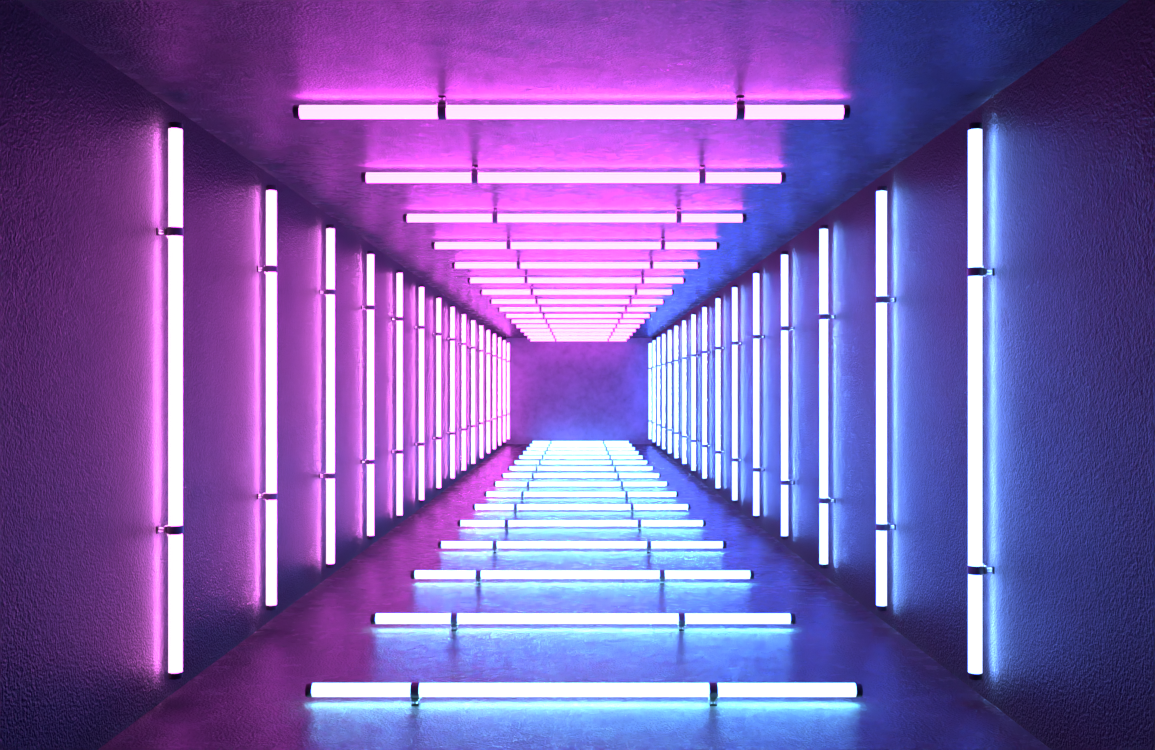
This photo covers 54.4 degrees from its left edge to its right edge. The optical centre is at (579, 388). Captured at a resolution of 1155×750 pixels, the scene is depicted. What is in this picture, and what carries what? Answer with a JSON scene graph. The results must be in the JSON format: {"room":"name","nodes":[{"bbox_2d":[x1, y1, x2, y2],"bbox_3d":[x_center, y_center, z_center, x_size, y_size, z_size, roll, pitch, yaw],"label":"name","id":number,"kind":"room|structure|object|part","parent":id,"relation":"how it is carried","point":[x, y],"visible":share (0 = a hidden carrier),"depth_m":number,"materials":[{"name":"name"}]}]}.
{"room":"neon-lit corridor","nodes":[
{"label":"neon-lit corridor","id":0,"kind":"room"},
{"bbox_2d":[0,0,505,749],"bbox_3d":[-1.929,0.051,12.840,0.200,2.634,30.080,0,0,0],"label":"wall","id":1,"kind":"structure","parent":0,"point":[84,144],"depth_m":4.72,"materials":[{"name":"paint"}]},
{"bbox_2d":[156,122,183,679],"bbox_3d":[-1.773,0.050,4.860,0.112,2.415,0.067,0,0,0],"label":"tube light","id":2,"kind":"object","parent":1,"relation":"attached to","point":[174,232],"visible":1,"depth_m":4.84,"materials":[{"name":"white glass"}]},
{"bbox_3d":[-1.824,0.609,4.860,0.010,0.032,0.034,0,0,0],"label":"foot plate","id":3,"kind":"part","parent":2,"relation":"part of","materials":[{"name":"black metal"}]},
{"bbox_2d":[257,185,276,610],"bbox_3d":[-1.773,0.050,6.369,0.112,2.415,0.067,0,0,0],"label":"tube light","id":4,"kind":"object","parent":1,"relation":"attached to","point":[270,269],"visible":1,"depth_m":6.34,"materials":[{"name":"white glass"}]},
{"bbox_2d":[319,224,334,567],"bbox_3d":[-1.773,0.050,7.877,0.112,2.415,0.067,0,0,0],"label":"tube light","id":5,"kind":"object","parent":1,"relation":"attached to","point":[329,476],"visible":1,"depth_m":7.85,"materials":[{"name":"white glass"}]},
{"bbox_2d":[361,250,374,539],"bbox_3d":[-1.773,0.050,9.386,0.112,2.415,0.067,0,0,0],"label":"tube light","id":6,"kind":"object","parent":1,"relation":"attached to","point":[370,307],"visible":1,"depth_m":9.36,"materials":[{"name":"white glass"}]},
{"bbox_2d":[391,270,402,518],"bbox_3d":[-1.773,0.050,10.894,0.112,2.415,0.067,0,0,0],"label":"tube light","id":7,"kind":"object","parent":1,"relation":"attached to","point":[399,273],"visible":1,"depth_m":10.87,"materials":[{"name":"white glass"}]},
{"bbox_2d":[414,284,424,502],"bbox_3d":[-1.773,0.050,12.402,0.112,2.415,0.067,0,0,0],"label":"tube light","id":8,"kind":"object","parent":1,"relation":"attached to","point":[421,327],"visible":1,"depth_m":12.38,"materials":[{"name":"white glass"}]},
{"bbox_2d":[432,296,440,490],"bbox_3d":[-1.773,0.050,13.911,0.112,2.415,0.067,0,0,0],"label":"tube light","id":9,"kind":"object","parent":1,"relation":"attached to","point":[437,334],"visible":1,"depth_m":13.88,"materials":[{"name":"white glass"}]},
{"bbox_2d":[447,305,454,480],"bbox_3d":[-1.773,0.050,15.419,0.112,2.415,0.067,0,0,0],"label":"tube light","id":10,"kind":"object","parent":1,"relation":"attached to","point":[451,339],"visible":1,"depth_m":15.40,"materials":[{"name":"white glass"}]},
{"bbox_2d":[459,313,465,471],"bbox_3d":[-1.773,0.050,16.928,0.112,2.415,0.067,0,0,0],"label":"tube light","id":11,"kind":"object","parent":1,"relation":"attached to","point":[463,344],"visible":1,"depth_m":16.91,"materials":[{"name":"white glass"}]},
{"bbox_2d":[468,319,474,465],"bbox_3d":[-1.773,0.050,18.436,0.112,2.415,0.067,0,0,0],"label":"tube light","id":12,"kind":"object","parent":1,"relation":"attached to","point":[472,347],"visible":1,"depth_m":18.41,"materials":[{"name":"white glass"}]},
{"bbox_2d":[477,324,482,459],"bbox_3d":[-1.773,0.050,19.945,0.112,2.415,0.067,0,0,0],"label":"tube light","id":13,"kind":"object","parent":1,"relation":"attached to","point":[480,423],"visible":1,"depth_m":19.92,"materials":[{"name":"white glass"}]},
{"bbox_2d":[484,329,489,454],"bbox_3d":[-1.773,0.050,21.453,0.112,2.415,0.067,0,0,0],"label":"tube light","id":14,"kind":"object","parent":1,"relation":"attached to","point":[488,330],"visible":1,"depth_m":21.43,"materials":[{"name":"white glass"}]},
{"bbox_2d":[490,333,495,449],"bbox_3d":[-1.773,0.050,22.962,0.112,2.415,0.067,0,0,0],"label":"tube light","id":15,"kind":"object","parent":1,"relation":"attached to","point":[494,334],"visible":1,"depth_m":22.94,"materials":[{"name":"white glass"}]},
{"bbox_2d":[496,336,500,445],"bbox_3d":[-1.773,0.050,24.471,0.112,2.415,0.067,0,0,0],"label":"tube light","id":16,"kind":"object","parent":1,"relation":"attached to","point":[499,337],"visible":1,"depth_m":24.45,"materials":[{"name":"white glass"}]},
{"bbox_2d":[501,339,505,442],"bbox_3d":[-1.773,0.050,25.979,0.112,2.415,0.067,0,0,0],"label":"tube light","id":17,"kind":"object","parent":1,"relation":"attached to","point":[504,340],"visible":0.98,"depth_m":25.95,"materials":[{"name":"white glass"}]},
{"bbox_2d":[506,342,509,439],"bbox_3d":[-1.773,0.050,27.488,0.112,2.415,0.067,0,0,0],"label":"tube light","id":18,"kind":"object","parent":1,"relation":"attached to","point":[508,343],"visible":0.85,"depth_m":27.47,"materials":[{"name":"white glass"}]},
{"bbox_2d":[19,0,1128,337],"bbox_3d":[-0.021,-1.366,12.940,4.017,0.200,30.280,0,0,0],"label":"ceiling","id":19,"kind":"structure","parent":0,"point":[906,71],"depth_m":4.78,"materials":[{"name":"paint"}]},
{"bbox_2d":[292,96,850,119],"bbox_3d":[-0.037,-1.216,4.860,2.415,0.101,0.067,0,0,0],"label":"tube light","id":20,"kind":"object","parent":19,"relation":"attached to","point":[739,110],"visible":1,"depth_m":4.84,"materials":[{"name":"white"}]},
{"bbox_2d":[360,165,786,183],"bbox_3d":[-0.037,-1.216,6.369,2.415,0.101,0.067,0,0,0],"label":"tube light","id":21,"kind":"object","parent":19,"relation":"attached to","point":[474,177],"visible":1,"depth_m":6.34,"materials":[{"name":"white glass"}]},
{"bbox_2d":[403,208,745,222],"bbox_3d":[-0.037,-1.216,7.877,2.415,0.101,0.067,0,0,0],"label":"tube light","id":22,"kind":"object","parent":19,"relation":"attached to","point":[494,217],"visible":1,"depth_m":7.85,"materials":[{"name":"white glass"}]},
{"bbox_2d":[431,237,719,249],"bbox_3d":[-0.037,-1.216,9.386,2.415,0.101,0.067,0,0,0],"label":"tube light","id":23,"kind":"object","parent":19,"relation":"attached to","point":[508,244],"visible":1,"depth_m":9.36,"materials":[{"name":"white glass"}]},
{"bbox_2d":[452,258,700,268],"bbox_3d":[-0.037,-1.216,10.894,2.415,0.101,0.067,0,0,0],"label":"tube light","id":24,"kind":"object","parent":19,"relation":"attached to","point":[517,264],"visible":1,"depth_m":10.87,"materials":[{"name":"white glass"}]},
{"bbox_2d":[467,274,685,282],"bbox_3d":[-0.037,-1.216,12.402,2.415,0.101,0.067,0,0,0],"label":"tube light","id":25,"kind":"object","parent":19,"relation":"attached to","point":[525,279],"visible":1,"depth_m":12.38,"materials":[{"name":"white glass"}]},
{"bbox_2d":[480,287,673,294],"bbox_3d":[-0.037,-1.216,13.911,2.415,0.101,0.067,0,0,0],"label":"tube light","id":26,"kind":"object","parent":19,"relation":"attached to","point":[531,291],"visible":1,"depth_m":13.89,"materials":[{"name":"white glass"}]},
{"bbox_2d":[490,297,664,303],"bbox_3d":[-0.037,-1.216,15.419,2.415,0.101,0.067,0,0,0],"label":"tube light","id":27,"kind":"object","parent":19,"relation":"attached to","point":[536,301],"visible":1,"depth_m":15.39,"materials":[{"name":"white glass"}]},
{"bbox_2d":[504,312,650,317],"bbox_3d":[-0.037,-1.216,18.436,2.415,0.101,0.067,0,0,0],"label":"tube light","id":28,"kind":"object","parent":19,"relation":"attached to","point":[543,315],"visible":1,"depth_m":18.41,"materials":[{"name":"white glass"}]},
{"bbox_2d":[497,305,657,311],"bbox_3d":[-0.037,-1.216,16.928,2.415,0.101,0.067,0,0,0],"label":"tube light","id":29,"kind":"object","parent":19,"relation":"attached to","point":[540,309],"visible":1,"depth_m":16.90,"materials":[{"name":"white glass"}]},
{"bbox_2d":[510,318,645,322],"bbox_3d":[-0.037,-1.216,19.945,2.415,0.101,0.067,0,0,0],"label":"tube light","id":30,"kind":"object","parent":19,"relation":"attached to","point":[618,320],"visible":0.98,"depth_m":19.92,"materials":[{"name":"white glass"}]},
{"bbox_2d":[515,323,640,327],"bbox_3d":[-0.037,-1.216,21.453,2.415,0.101,0.067,0,0,0],"label":"tube light","id":31,"kind":"object","parent":19,"relation":"attached to","point":[548,325],"visible":0.94,"depth_m":21.43,"materials":[{"name":"white glass"}]},
{"bbox_2d":[519,328,636,331],"bbox_3d":[-0.037,-1.216,22.962,2.415,0.101,0.067,0,0,0],"label":"tube light","id":32,"kind":"object","parent":19,"relation":"attached to","point":[550,329],"visible":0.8,"depth_m":22.94,"materials":[{"name":"white glass"}]},
{"bbox_2d":[523,332,632,335],"bbox_3d":[-0.037,-1.216,24.471,2.415,0.101,0.067,0,0,0],"label":"tube light","id":33,"kind":"object","parent":19,"relation":"attached to","point":[552,333],"visible":0.77,"depth_m":24.44,"materials":[{"name":"white glass"}]},
{"bbox_2d":[526,335,629,338],"bbox_3d":[-0.037,-1.216,25.979,2.415,0.101,0.067,0,0,0],"label":"tube light","id":34,"kind":"object","parent":19,"relation":"attached to","point":[554,336],"visible":0.83,"depth_m":25.95,"materials":[{"name":"white glass"}]},
{"bbox_2d":[529,338,627,340],"bbox_3d":[-0.037,-1.216,27.488,2.415,0.101,0.067,0,0,0],"label":"tube light","id":35,"kind":"object","parent":19,"relation":"attached to","point":[555,339],"visible":0.8,"depth_m":27.46,"materials":[{"name":"white glass"}]},
{"bbox_2d":[98,444,1050,749],"bbox_3d":[-0.021,1.468,12.940,4.017,0.200,30.280,0,0,0],"label":"floor","id":36,"kind":"structure","parent":0,"point":[253,697],"depth_m":5.92,"materials":[{"name":"concrete"}]},
{"bbox_2d":[501,473,660,479],"bbox_3d":[0.017,1.319,16.928,2.415,0.099,0.067,0,0,0],"label":"tube light","id":37,"kind":"object","parent":36,"relation":"on","point":[532,475],"visible":1,"depth_m":16.90,"materials":[{"name":"white glass"}]},
{"bbox_2d":[508,466,653,471],"bbox_3d":[0.017,1.319,18.436,2.415,0.099,0.067,0,0,0],"label":"tube light","id":38,"kind":"object","parent":36,"relation":"on","point":[536,468],"visible":1,"depth_m":18.41,"materials":[{"name":"white glass"}]},
{"bbox_2d":[513,460,648,465],"bbox_3d":[0.017,1.319,19.945,2.415,0.099,0.067,0,0,0],"label":"tube light","id":39,"kind":"object","parent":36,"relation":"on","point":[539,462],"visible":1,"depth_m":19.92,"materials":[{"name":"white glass"}]},
{"bbox_2d":[518,455,643,460],"bbox_3d":[0.017,1.319,21.453,2.415,0.099,0.067,0,0,0],"label":"tube light","id":40,"kind":"object","parent":36,"relation":"on","point":[542,457],"visible":1,"depth_m":21.43,"materials":[{"name":"white glass"}]},
{"bbox_2d":[522,451,639,455],"bbox_3d":[0.017,1.319,22.962,2.415,0.099,0.067,0,0,0],"label":"tube light","id":41,"kind":"object","parent":36,"relation":"on","point":[545,453],"visible":1,"depth_m":22.94,"materials":[{"name":"white glass"}]},
{"bbox_2d":[526,447,635,450],"bbox_3d":[0.017,1.319,24.471,2.415,0.099,0.067,0,0,0],"label":"tube light","id":42,"kind":"object","parent":36,"relation":"on","point":[527,448],"visible":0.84,"depth_m":24.45,"materials":[{"name":"white glass"}]},
{"bbox_2d":[529,444,632,446],"bbox_3d":[0.017,1.319,25.979,2.415,0.099,0.067,0,0,0],"label":"tube light","id":43,"kind":"object","parent":36,"relation":"on","point":[530,445],"visible":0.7,"depth_m":25.96,"materials":[{"name":"white glass"}]},
{"bbox_2d":[532,441,629,443],"bbox_3d":[0.017,1.319,27.488,2.415,0.099,0.067,0,0,0],"label":"tube light","id":44,"kind":"object","parent":36,"relation":"on","point":[550,442],"visible":0.78,"depth_m":27.46,"materials":[{"name":"white glass"}]},
{"bbox_2d":[457,520,705,529],"bbox_3d":[0.017,1.319,10.894,2.415,0.099,0.067,0,0,0],"label":"tube light","id":45,"kind":"object","parent":36,"relation":"on","point":[506,523],"visible":1,"depth_m":10.87,"materials":[{"name":"white glass"}]},
{"bbox_2d":[484,491,678,499],"bbox_3d":[0.017,1.319,13.911,2.415,0.099,0.067,0,0,0],"label":"tube light","id":46,"kind":"object","parent":36,"relation":"on","point":[522,494],"visible":1,"depth_m":13.88,"materials":[{"name":"white glass"}]},
{"bbox_2d":[494,481,668,488],"bbox_3d":[0.017,1.319,15.419,2.415,0.099,0.067,0,0,0],"label":"tube light","id":47,"kind":"object","parent":36,"relation":"on","point":[528,484],"visible":1,"depth_m":15.40,"materials":[{"name":"white glass"}]},
{"bbox_2d":[410,570,753,583],"bbox_3d":[0.017,1.319,7.877,2.415,0.099,0.067,0,0,0],"label":"tube light","id":48,"kind":"object","parent":36,"relation":"on","point":[478,575],"visible":1,"depth_m":7.85,"materials":[{"name":"white glass"}]},
{"bbox_2d":[438,541,725,552],"bbox_3d":[0.017,1.319,9.386,2.415,0.099,0.067,0,0,0],"label":"tube light","id":49,"kind":"object","parent":36,"relation":"on","point":[494,545],"visible":1,"depth_m":9.36,"materials":[{"name":"white glass"}]},
{"bbox_2d":[473,504,690,512],"bbox_3d":[0.017,1.319,12.402,2.415,0.099,0.067,0,0,0],"label":"tube light","id":50,"kind":"object","parent":36,"relation":"on","point":[515,507],"visible":1,"depth_m":12.38,"materials":[{"name":"white glass"}]},
{"bbox_2d":[370,613,795,630],"bbox_3d":[0.017,1.319,6.369,2.415,0.099,0.067,0,0,0],"label":"tube light","id":51,"kind":"object","parent":36,"relation":"on","point":[454,619],"visible":1,"depth_m":6.34,"materials":[{"name":"white glass"}]},
{"bbox_2d":[304,682,862,705],"bbox_3d":[0.017,1.319,4.860,2.415,0.099,0.067,0,0,0],"label":"tube light","id":52,"kind":"object","parent":36,"relation":"on","point":[415,690],"visible":1,"depth_m":4.83,"materials":[{"name":"white glass"}]},
{"bbox_2d":[506,338,651,443],"bbox_3d":[-0.021,0.051,27.980,4.017,2.634,0.200,0,0,0],"label":"wall","id":53,"kind":"structure","parent":0,"point":[560,390],"depth_m":27.88,"materials":[{"name":"paint"}]},
{"bbox_2d":[652,0,1154,749],"bbox_3d":[1.888,0.051,12.840,0.200,2.634,30.080,0,0,0],"label":"wall","id":54,"kind":"structure","parent":0,"point":[1068,146],"depth_m":4.73,"materials":[{"name":"paint"}]},
{"bbox_2d":[649,342,652,439],"bbox_3d":[1.732,0.053,27.488,0.111,2.415,0.067,0,0,0],"label":"tube light","id":55,"kind":"object","parent":54,"relation":"attached to","point":[650,368],"visible":0.96,"depth_m":27.46,"materials":[{"name":"white glass"}]},
{"bbox_2d":[652,339,656,442],"bbox_3d":[1.732,0.053,25.979,0.111,2.415,0.067,0,0,0],"label":"tube light","id":56,"kind":"object","parent":54,"relation":"attached to","point":[653,366],"visible":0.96,"depth_m":25.95,"materials":[{"name":"white glass"}]},
{"bbox_2d":[657,336,661,446],"bbox_3d":[1.732,0.053,24.471,0.111,2.415,0.067,0,0,0],"label":"tube light","id":57,"kind":"object","parent":54,"relation":"attached to","point":[658,337],"visible":0.98,"depth_m":24.45,"materials":[{"name":"white glass"}]},
{"bbox_2d":[662,333,667,449],"bbox_3d":[1.732,0.053,22.962,0.111,2.415,0.067,0,0,0],"label":"tube light","id":58,"kind":"object","parent":54,"relation":"attached to","point":[663,334],"visible":1,"depth_m":22.94,"materials":[{"name":"white glass"}]},
{"bbox_2d":[668,329,673,454],"bbox_3d":[1.732,0.053,21.453,0.111,2.415,0.067,0,0,0],"label":"tube light","id":59,"kind":"object","parent":54,"relation":"attached to","point":[669,330],"visible":1,"depth_m":21.43,"materials":[{"name":"white glass"}]},
{"bbox_2d":[674,324,680,459],"bbox_3d":[1.732,0.053,19.945,0.111,2.415,0.067,0,0,0],"label":"tube light","id":60,"kind":"object","parent":54,"relation":"attached to","point":[676,360],"visible":1,"depth_m":19.92,"materials":[{"name":"white glass"}]},
{"bbox_2d":[682,319,688,464],"bbox_3d":[1.732,0.053,18.436,0.111,2.415,0.067,0,0,0],"label":"tube light","id":61,"kind":"object","parent":54,"relation":"attached to","point":[684,436],"visible":1,"depth_m":18.41,"materials":[{"name":"white glass"}]},
{"bbox_2d":[691,312,698,472],"bbox_3d":[1.732,0.053,16.928,0.111,2.415,0.067,0,0,0],"label":"tube light","id":62,"kind":"object","parent":54,"relation":"attached to","point":[693,355],"visible":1,"depth_m":16.90,"materials":[{"name":"white glass"}]},
{"bbox_2d":[702,305,709,480],"bbox_3d":[1.732,0.053,15.419,0.111,2.415,0.067,0,0,0],"label":"tube light","id":63,"kind":"object","parent":54,"relation":"attached to","point":[704,307],"visible":1,"depth_m":15.40,"materials":[{"name":"white glass"}]},
{"bbox_2d":[715,296,724,489],"bbox_3d":[1.732,0.053,13.911,0.111,2.415,0.067,0,0,0],"label":"tube light","id":64,"kind":"object","parent":54,"relation":"attached to","point":[718,348],"visible":1,"depth_m":13.88,"materials":[{"name":"white glass"}]},
{"bbox_2d":[732,285,741,502],"bbox_3d":[1.732,0.053,12.402,0.111,2.415,0.067,0,0,0],"label":"tube light","id":65,"kind":"object","parent":54,"relation":"attached to","point":[735,343],"visible":1,"depth_m":12.38,"materials":[{"name":"white glass"}]},
{"bbox_2d":[753,270,764,518],"bbox_3d":[1.732,0.053,10.894,0.111,2.415,0.067,0,0,0],"label":"tube light","id":66,"kind":"object","parent":54,"relation":"attached to","point":[756,336],"visible":1,"depth_m":10.87,"materials":[{"name":"white glass"}]},
{"bbox_2d":[781,251,793,539],"bbox_3d":[1.732,0.053,9.386,0.111,2.415,0.067,0,0,0],"label":"tube light","id":67,"kind":"object","parent":54,"relation":"attached to","point":[785,328],"visible":1,"depth_m":9.36,"materials":[{"name":"white glass"}]},
{"bbox_2d":[819,225,834,568],"bbox_3d":[1.732,0.053,7.877,0.111,2.415,0.067,0,0,0],"label":"tube light","id":68,"kind":"object","parent":54,"relation":"attached to","point":[824,316],"visible":1,"depth_m":7.85,"materials":[{"name":"white glass"}]},
{"bbox_2d":[876,186,895,610],"bbox_3d":[1.732,0.053,6.369,0.111,2.415,0.067,0,0,0],"label":"tube light","id":69,"kind":"object","parent":54,"relation":"attached to","point":[882,299],"visible":1,"depth_m":6.34,"materials":[{"name":"white glass"}]},
{"bbox_2d":[967,122,994,680],"bbox_3d":[1.732,0.053,4.860,0.111,2.415,0.067,0,0,0],"label":"tube light","id":70,"kind":"object","parent":54,"relation":"attached to","point":[975,271],"visible":1,"depth_m":4.83,"materials":[{"name":"white glass"}]},
{"bbox_3d":[1.783,-0.505,4.860,0.010,0.032,0.034,0,0,0],"label":"foot plate","id":71,"kind":"part","parent":70,"relation":"part of","materials":[{"name":"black metal"}]},
{"bbox_3d":[1.783,0.782,4.860,0.010,0.032,0.034,0,0,0],"label":"foot plate","id":72,"kind":"part","parent":70,"relation":"part of","materials":[{"name":"black metal"}]}
]}

